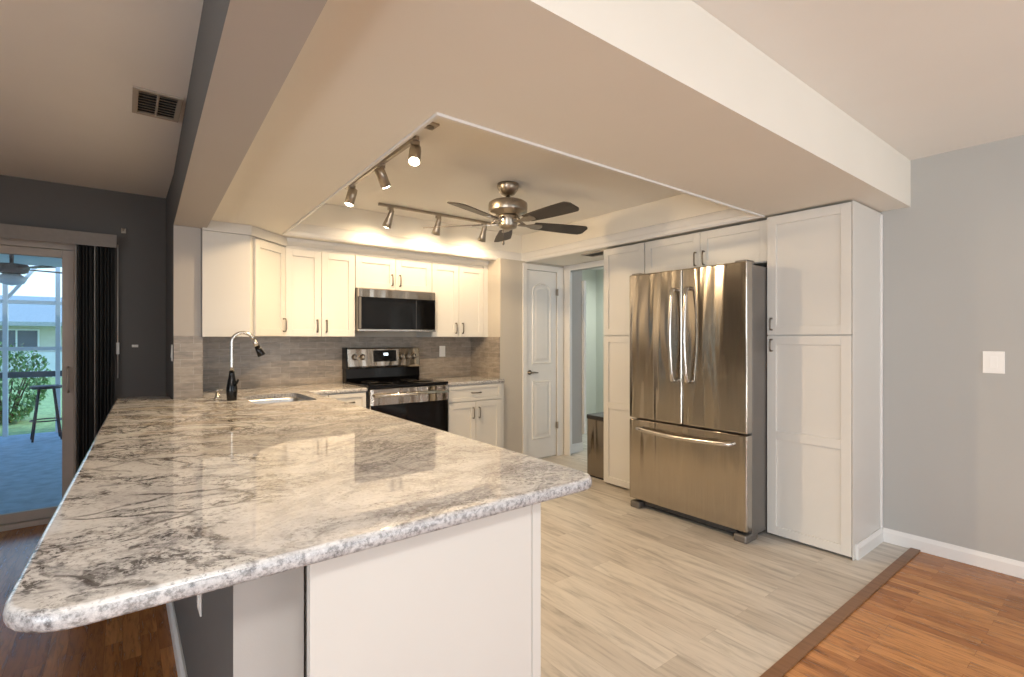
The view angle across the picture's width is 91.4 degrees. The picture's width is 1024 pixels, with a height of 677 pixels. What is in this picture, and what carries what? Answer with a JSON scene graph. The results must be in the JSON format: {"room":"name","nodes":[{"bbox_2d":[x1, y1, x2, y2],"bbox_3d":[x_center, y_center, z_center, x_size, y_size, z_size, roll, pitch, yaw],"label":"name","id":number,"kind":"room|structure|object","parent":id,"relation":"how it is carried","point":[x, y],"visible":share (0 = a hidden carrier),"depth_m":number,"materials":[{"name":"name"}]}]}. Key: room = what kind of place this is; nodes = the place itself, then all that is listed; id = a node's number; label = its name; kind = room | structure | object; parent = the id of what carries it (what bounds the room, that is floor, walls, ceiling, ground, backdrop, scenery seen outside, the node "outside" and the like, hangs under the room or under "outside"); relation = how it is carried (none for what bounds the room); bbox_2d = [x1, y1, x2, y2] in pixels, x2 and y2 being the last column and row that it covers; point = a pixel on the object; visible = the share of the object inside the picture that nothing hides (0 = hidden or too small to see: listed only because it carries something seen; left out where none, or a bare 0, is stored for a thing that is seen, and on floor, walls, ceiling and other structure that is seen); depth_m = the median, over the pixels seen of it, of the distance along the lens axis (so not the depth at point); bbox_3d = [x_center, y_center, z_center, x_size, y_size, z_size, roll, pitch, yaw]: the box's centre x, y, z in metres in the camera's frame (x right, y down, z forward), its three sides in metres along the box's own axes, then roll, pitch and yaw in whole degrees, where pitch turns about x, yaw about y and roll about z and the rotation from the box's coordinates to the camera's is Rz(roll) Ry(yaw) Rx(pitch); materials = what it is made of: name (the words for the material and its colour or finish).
{"room":"kitchen","nodes":[
{"label":"kitchen","id":0,"kind":"room"},
{"bbox_2d":[0,432,61,513],"bbox_3d":[-6.099,1.386,4.579,10.000,0.100,4.780,0,0,-38],"label":"floor","id":1,"kind":"structure","parent":0,"point":[30,473],"depth_m":5.00,"materials":[{"name":"blue concrete"}]},
{"bbox_2d":[0,267,61,436],"bbox_3d":[-7.524,0.024,6.410,9.800,2.625,0.060,0,0,-38],"label":"screen enclosure","id":2,"kind":"object","parent":1,"relation":"on","point":[5,301],"visible":0.29,"depth_m":6.94,"materials":[{"name":"white metal"}]},
{"bbox_2d":[29,384,61,442],"bbox_3d":[-6.191,0.976,6.650,0.334,0.721,0.334,0,0,-44],"label":"bar stool","id":3,"kind":"object","parent":1,"relation":"on","point":[53,387],"visible":0.94,"depth_m":6.64,"materials":[{"name":"metal"}]},
{"bbox_2d":[0,254,61,266],"bbox_3d":[-5.992,-1.069,4.441,10.000,0.130,4.430,0,0,-38],"label":"ceiling","id":4,"kind":"structure","parent":0,"point":[4,258],"depth_m":6.39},
{"bbox_2d":[0,255,61,285],"bbox_3d":[-5.450,-0.791,5.444,1.103,0.424,1.072,0,0,-38],"label":"fan","id":5,"kind":"object","parent":4,"relation":"hanging from","point":[11,272],"visible":0.75,"depth_m":5.35,"materials":[{"name":"metal"}]},
{"bbox_2d":[0,175,165,455],"bbox_3d":[-4.487,0.096,2.729,4.272,2.440,0.120,0,0,-38],"label":"wall","id":6,"kind":"structure","parent":0,"point":[23,201],"depth_m":3.84,"materials":[{"name":"grey paint"}]},
{"bbox_2d":[0,238,74,531],"bbox_3d":[-3.998,0.306,3.091,1.988,2.020,0.141,0,0,-38],"label":"door","id":7,"kind":"structure","parent":6,"relation":"in","point":[39,516],"depth_m":3.64,"materials":[{"name":"beige metal"}]},
{"bbox_2d":[0,223,118,473],"bbox_3d":[-3.902,0.256,3.042,2.380,2.060,0.104,0,0,-38],"label":"vertical blind","id":8,"kind":"object","parent":6,"relation":"attached to","point":[80,239],"visible":0.84,"depth_m":3.65,"materials":[{"name":"fabric"}]},
{"bbox_2d":[166,225,200,398],"bbox_3d":[-2.498,0.271,3.784,0.162,2.090,0.860,0,0,-38],"label":"wall","id":9,"kind":"structure","parent":0,"point":[183,243],"depth_m":3.46,"materials":[{"name":"beige paint"}]},
{"bbox_2d":[171,345,172,360],"bbox_3d":[-2.363,0.096,3.470,0.010,0.115,0.072,0,0,-38],"label":"light switch","id":10,"kind":"object","parent":9,"relation":"attached to","point":[171,345],"visible":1,"depth_m":3.45,"materials":[{"name":"white plastic"}]},
{"bbox_2d":[174,336,201,398],"bbox_3d":[-2.231,0.193,3.440,0.162,0.429,0.008,0,0,-38],"label":"wall tile","id":11,"kind":"structure","parent":9,"relation":"attached to","point":[187,349],"depth_m":3.44,"materials":[{"name":"beige tile"}]},
{"bbox_2d":[202,337,202,396],"bbox_3d":[-2.348,0.193,3.729,0.008,0.429,0.591,0,0,-38],"label":"wall tile","id":12,"kind":"structure","parent":9,"relation":"attached to","point":[202,337],"depth_m":3.50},
{"bbox_2d":[173,566,303,676],"bbox_3d":[-1.422,0.880,2.244,0.143,0.872,2.889,0,0,-38],"label":"wall","id":13,"kind":"structure","parent":0,"point":[253,628],"depth_m":1.12,"materials":[{"name":"grey paint"}]},
{"bbox_2d":[166,602,187,676],"bbox_3d":[-1.484,1.266,2.195,0.015,0.100,2.888,0,0,-38],"label":"baseboard","id":14,"kind":"structure","parent":13,"relation":"attached to","point":[176,641],"depth_m":2.05,"materials":[{"name":"white paint"}]},
{"bbox_2d":[197,594,201,616],"bbox_3d":[-0.939,0.761,1.500,0.008,0.115,0.072,0,0,-38],"label":"wall outlet","id":15,"kind":"object","parent":13,"relation":"attached to","point":[199,597],"visible":0.45,"depth_m":1.48,"materials":[{"name":"white plastic"}]},
{"bbox_2d":[209,331,455,389],"bbox_3d":[-1.490,0.242,4.847,2.736,2.148,0.100,0,0,-38],"label":"wall","id":16,"kind":"structure","parent":0,"point":[357,333],"depth_m":4.94,"materials":[{"name":"beige paint"}]},
{"bbox_2d":[201,220,286,336],"bbox_3d":[-2.092,-0.423,3.905,0.624,0.814,0.628,0,0,-38],"label":"upper cabinet","id":17,"kind":"object","parent":16,"relation":"attached to","point":[243,266],"visible":0.97,"depth_m":3.62,"materials":[{"name":"white paint"}]},
{"bbox_2d":[284,237,355,336],"bbox_3d":[-1.713,-0.425,4.379,0.584,0.810,0.362,0,0,-38],"label":"upper cabinet","id":18,"kind":"object","parent":16,"relation":"attached to","point":[319,275],"visible":1,"depth_m":4.26,"materials":[{"name":"white paint"}]},
{"bbox_2d":[203,337,470,389],"bbox_3d":[-1.496,0.193,4.773,2.635,0.429,0.008,0,0,-38],"label":"wall tile","id":19,"kind":"structure","parent":16,"relation":"attached to","point":[286,360],"depth_m":4.48,"materials":[{"name":"grey tile"}]},
{"bbox_2d":[439,346,444,356],"bbox_3d":[-0.745,0.131,5.347,0.072,0.115,0.008,0,0,-38],"label":"wall outlet","id":20,"kind":"object","parent":19,"relation":"attached to","point":[441,348],"visible":1,"depth_m":5.34,"materials":[{"name":"white plastic"}]},
{"bbox_2d":[354,245,432,291],"bbox_3d":[-1.180,-0.643,4.794,0.768,0.374,0.362,0,0,-38],"label":"upper cabinet","id":21,"kind":"object","parent":16,"relation":"attached to","point":[378,268],"visible":0.87,"depth_m":4.66,"materials":[{"name":"white paint"}]},
{"bbox_2d":[355,287,434,331],"bbox_3d":[-1.162,-0.262,4.770,0.758,0.384,0.395,0,0,-38],"label":"microwave","id":22,"kind":"object","parent":21,"relation":"attached to","point":[376,310],"visible":0.99,"depth_m":4.59,"materials":[{"name":"grey metal"}]},
{"bbox_2d":[417,254,488,336],"bbox_3d":[-0.612,-0.425,5.236,0.670,0.810,0.362,0,0,-38],"label":"upper cabinet","id":23,"kind":"object","parent":16,"relation":"attached to","point":[459,285],"visible":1,"depth_m":5.11,"materials":[{"name":"white paint"}]},
{"bbox_2d":[0,0,1023,269],"bbox_3d":[0.039,-1.174,1.741,10.400,0.100,9.900,0,0,-38],"label":"ceiling","id":24,"kind":"structure","parent":0,"point":[927,78],"depth_m":2.26,"materials":[{"name":"white paint"}]},
{"bbox_2d":[132,86,183,122],"bbox_3d":[-1.700,-1.119,2.396,0.190,0.009,0.310,0,0,-38],"label":"ceiling vent","id":25,"kind":"object","parent":24,"relation":"in","point":[147,102],"visible":1,"depth_m":2.38,"materials":[{"name":"beige metal"}]},
{"bbox_2d":[166,0,326,240],"bbox_3d":[-1.546,-0.949,2.529,0.211,0.350,4.013,0,0,-37],"label":"beam","id":26,"kind":"structure","parent":24,"relation":"attached to","point":[246,50],"depth_m":1.61,"materials":[{"name":"beige paint"}]},
{"bbox_2d":[344,135,420,206],"bbox_3d":[-0.862,-1.038,3.210,0.125,0.170,1.195,0,0,-38],"label":"track light","id":27,"kind":"object","parent":24,"relation":"attached to","point":[414,157],"visible":0.98,"depth_m":3.13,"materials":[{"name":"silver metal"}]},
{"bbox_2d":[425,122,439,129],"bbox_3d":[-0.429,-1.113,2.619,0.070,0.021,0.080,0,0,-38],"label":"plate","id":28,"kind":"object","parent":24,"relation":"attached to","point":[432,125],"visible":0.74,"depth_m":2.60,"materials":[{"name":"beige metal"}]},
{"bbox_2d":[378,203,498,241],"bbox_3d":[-0.588,-1.025,4.553,1.335,0.196,0.121,0,0,-38],"label":"track light","id":29,"kind":"object","parent":24,"relation":"attached to","point":[387,223],"visible":0.96,"depth_m":4.45,"materials":[{"name":"silver metal"}]},
{"bbox_2d":[423,181,586,244],"bbox_3d":[0.003,-0.903,3.599,1.250,0.440,1.209,0,0,-38],"label":"ceiling fan","id":30,"kind":"object","parent":24,"relation":"hanging from","point":[507,210],"visible":1,"depth_m":3.55,"materials":[{"name":"silver metal"}]},
{"bbox_2d":[0,421,1023,676],"bbox_3d":[0.039,1.341,1.741,10.200,0.050,9.700,0,0,-38],"label":"floor","id":31,"kind":"structure","parent":0,"point":[627,590],"depth_m":2.41,"materials":[{"name":"beige wood"}]},
{"bbox_2d":[322,392,365,407],"bbox_3d":[-1.587,0.878,4.284,0.478,0.875,0.659,0,0,-38],"label":"base cabinet","id":32,"kind":"object","parent":31,"relation":"on","point":[355,398],"visible":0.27,"depth_m":4.13,"materials":[{"name":"white paint"}]},
{"bbox_2d":[342,347,448,431],"bbox_3d":[-1.072,0.698,4.643,0.765,1.236,0.716,0,0,-38],"label":"range","id":33,"kind":"object","parent":31,"relation":"on","point":[390,376],"visible":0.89,"depth_m":4.60,"materials":[{"name":"black metal"}]},
{"bbox_2d":[345,378,447,388],"bbox_3d":[-1.068,0.406,4.637,0.765,0.023,0.570,0,0,-38],"label":"cooktop","id":34,"kind":"object","parent":33,"relation":"in","point":[369,383],"depth_m":4.53,"materials":[{"name":"black glass"}]},
{"bbox_2d":[304,503,540,676],"bbox_3d":[-0.455,0.878,1.623,0.667,0.875,0.980,0,0,-38],"label":"base cabinet","id":35,"kind":"object","parent":31,"relation":"on","point":[461,600],"visible":0.45,"depth_m":1.21,"materials":[{"name":"white paint"}]},
{"bbox_2d":[448,382,503,447],"bbox_3d":[-0.520,0.878,5.115,0.673,0.875,0.659,0,0,-38],"label":"base cabinet","id":36,"kind":"object","parent":31,"relation":"on","point":[475,411],"visible":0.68,"depth_m":4.89,"materials":[{"name":"white paint"}]},
{"bbox_2d":[425,376,504,385],"bbox_3d":[-0.530,0.424,5.120,0.670,0.032,0.632,0,0,-38],"label":"countertop","id":37,"kind":"structure","parent":36,"relation":"on","point":[458,380],"depth_m":5.03,"materials":[{"name":"stone"}]},
{"bbox_2d":[587,412,603,479],"bbox_3d":[0.939,1.022,4.846,0.375,0.588,0.275,0,0,-38],"label":"trash bin","id":38,"kind":"object","parent":31,"relation":"on","point":[595,421],"visible":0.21,"depth_m":4.74,"materials":[{"name":"metal"}]},
{"bbox_2d":[604,242,644,488],"bbox_3d":[1.164,0.251,4.521,0.558,2.130,0.455,0,0,-38],"label":"tall cabinet","id":39,"kind":"object","parent":31,"relation":"on","point":[620,263],"visible":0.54,"depth_m":4.42,"materials":[{"name":"white paint"}]},
{"bbox_2d":[630,259,767,543],"bbox_3d":[1.496,0.402,3.784,0.875,1.828,0.940,0,0,-38],"label":"refrigerator","id":40,"kind":"object","parent":31,"relation":"on","point":[698,335],"visible":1,"depth_m":3.43,"materials":[{"name":"grey metal"}]},
{"bbox_2d":[767,200,882,560],"bbox_3d":[2.079,0.247,3.317,0.598,2.138,0.520,0,0,-38],"label":"pantry cabinet","id":41,"kind":"object","parent":31,"relation":"on","point":[825,264],"visible":1,"depth_m":3.14,"materials":[{"name":"white paint"}]},
{"bbox_2d":[760,548,919,676],"bbox_3d":[1.112,1.312,2.025,3.562,0.009,0.052,0,0,-38],"label":"trim","id":42,"kind":"structure","parent":31,"relation":"on","point":[783,665],"depth_m":2.32,"materials":[{"name":"brown wood"}]},
{"bbox_3d":[-1.617,0.878,3.288,0.818,0.875,0.974,0,0,-38],"label":"cabinet","id":43,"kind":"object","parent":31,"relation":"on","visible":0},
{"bbox_2d":[3,383,591,632],"bbox_3d":[-1.166,0.424,2.696,1.768,0.032,3.676,0,0,-38],"label":"countertop","id":44,"kind":"structure","parent":43,"relation":"on","point":[170,500],"depth_m":1.32,"materials":[{"name":"stone"}]},
{"bbox_2d":[214,389,221,399],"bbox_3d":[-1.992,0.374,3.391,0.050,0.067,0.037,0,0,-38],"label":"soap dispenser","id":45,"kind":"object","parent":44,"relation":"on","point":[216,397],"visible":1,"depth_m":3.38,"materials":[{"name":"metal"}]},
{"bbox_2d":[226,331,264,400],"bbox_3d":[-1.783,0.177,3.358,0.236,0.462,0.118,0,0,-38],"label":"faucet","id":46,"kind":"object","parent":44,"relation":"on","point":[231,387],"visible":1,"depth_m":3.32,"materials":[{"name":"metal"}]},
{"bbox_2d":[249,397,306,403],"bbox_3d":[-1.617,0.542,3.462,0.420,0.204,0.590,0,0,-38],"label":"sink","id":47,"kind":"object","parent":44,"relation":"in","point":[290,399],"visible":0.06,"depth_m":3.70,"materials":[{"name":"metal"}]},
{"bbox_2d":[478,258,581,455],"bbox_3d":[0.184,0.096,5.738,1.200,2.440,0.550,0,0,-38],"label":"wall","id":48,"kind":"structure","parent":0,"point":[504,275],"depth_m":5.28,"materials":[{"name":"beige paint"}]},
{"bbox_2d":[471,337,499,378],"bbox_3d":[-0.291,0.193,5.364,0.008,0.429,0.538,0,0,-38],"label":"wall tile","id":49,"kind":"structure","parent":48,"relation":"attached to","point":[485,351],"depth_m":5.35,"materials":[{"name":"beige tile"}]},
{"bbox_2d":[522,263,563,457],"bbox_3d":[0.344,0.254,5.512,0.595,2.125,0.088,0,0,-38],"label":"door","id":50,"kind":"structure","parent":48,"relation":"in","point":[539,291],"depth_m":5.50,"materials":[{"name":"white paint"}]},
{"bbox_2d":[572,442,582,452],"bbox_3d":[0.725,1.266,5.801,0.270,0.100,0.015,0,0,-38],"label":"baseboard","id":51,"kind":"structure","parent":48,"relation":"attached to","point":[577,447],"depth_m":5.82,"materials":[{"name":"white paint"}]},
{"bbox_2d":[582,281,585,433],"bbox_3d":[0.847,0.216,5.879,0.036,1.800,0.038,0,0,-38],"label":"trim","id":52,"kind":"structure","parent":48,"relation":"attached to","point":[583,282],"depth_m":5.87,"materials":[{"name":"white paint"}]},
{"bbox_2d":[211,0,910,265],"bbox_3d":[-0.041,-0.978,3.537,3.680,0.291,3.748,0,0,-38],"label":"ceiling","id":53,"kind":"structure","parent":0,"point":[666,92],"depth_m":1.90,"materials":[{"name":"beige paint"}]},
{"bbox_2d":[282,112,764,261],"bbox_3d":[-0.085,-0.876,3.631,2.510,0.108,2.603,0,0,-38],"label":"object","id":54,"kind":"structure","parent":53,"relation":"attached to","point":[735,214],"depth_m":4.10,"materials":[{"name":"white paint"}]},
{"bbox_2d":[581,250,603,256],"bbox_3d":[0.850,-0.827,4.825,0.170,0.009,0.350,0,0,-38],"label":"ceiling vent","id":55,"kind":"object","parent":53,"relation":"in","point":[598,253],"visible":0.5,"depth_m":4.87,"materials":[{"name":"beige metal"}]},
{"bbox_2d":[571,266,603,271],"bbox_3d":[1.571,0.096,4.543,0.100,2.440,3.039,0,0,-38],"label":"wall","id":56,"kind":"structure","parent":0,"point":[598,266],"depth_m":5.49,"materials":[{"name":"grey paint"}]},
{"bbox_2d":[564,260,603,455],"bbox_3d":[0.964,0.243,5.312,0.123,2.146,1.078,0,0,-38],"label":"trim","id":57,"kind":"structure","parent":56,"relation":"attached to","point":[567,269],"depth_m":5.64,"materials":[{"name":"white paint"}]},
{"bbox_2d":[645,220,766,273],"bbox_3d":[1.618,-0.669,3.938,0.558,0.290,1.020,0,0,-38],"label":"upper cabinet","id":58,"kind":"object","parent":56,"relation":"attached to","point":[748,241],"visible":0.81,"depth_m":3.74,"materials":[{"name":"white paint"}]},
{"bbox_2d":[582,135,1023,561],"bbox_3d":[3.309,0.096,3.970,2.300,2.440,9.200,0,0,-38],"label":"wall","id":59,"kind":"structure","parent":0,"point":[953,259],"depth_m":2.98,"materials":[{"name":"grey paint"}]},
{"bbox_2d":[883,527,1023,578],"bbox_3d":[3.824,1.272,1.447,0.015,0.088,4.585,0,0,-38],"label":"baseboard","id":60,"kind":"structure","parent":59,"relation":"attached to","point":[1015,568],"depth_m":2.96,"materials":[{"name":"white paint"}]},
{"bbox_2d":[983,351,1004,373],"bbox_3d":[2.739,0.133,2.845,0.010,0.125,0.092,0,0,-38],"label":"light switch","id":61,"kind":"object","parent":59,"relation":"attached to","point":[993,361],"visible":1,"depth_m":2.84,"materials":[{"name":"white plastic"}]},
{"label":"outside","id":62,"kind":"structure","parent":0,"visible":0},
{"bbox_2d":[0,377,61,435],"bbox_3d":[-21.423,1.431,27.519,60.000,0.170,50.250,0,0,-38],"label":"ground","id":63,"kind":"structure","parent":62,"point":[46,409],"depth_m":8.69,"materials":[{"name":"green plant"}]},
{"bbox_2d":[0,342,50,423],"bbox_3d":[-8.143,0.712,8.055,1.180,1.420,1.108,0,0,-38],"label":"shrub","id":64,"kind":"object","parent":63,"relation":"on","point":[24,408],"visible":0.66,"depth_m":8.07,"materials":[{"name":"green plant"}]},
{"bbox_2d":[0,295,61,378],"bbox_3d":[-19.567,-0.194,20.252,23.200,3.080,9.400,0,0,-38],"label":"house","id":65,"kind":"structure","parent":63,"relation":"on","point":[33,325],"depth_m":17.53,"materials":[{"name":"paint"}]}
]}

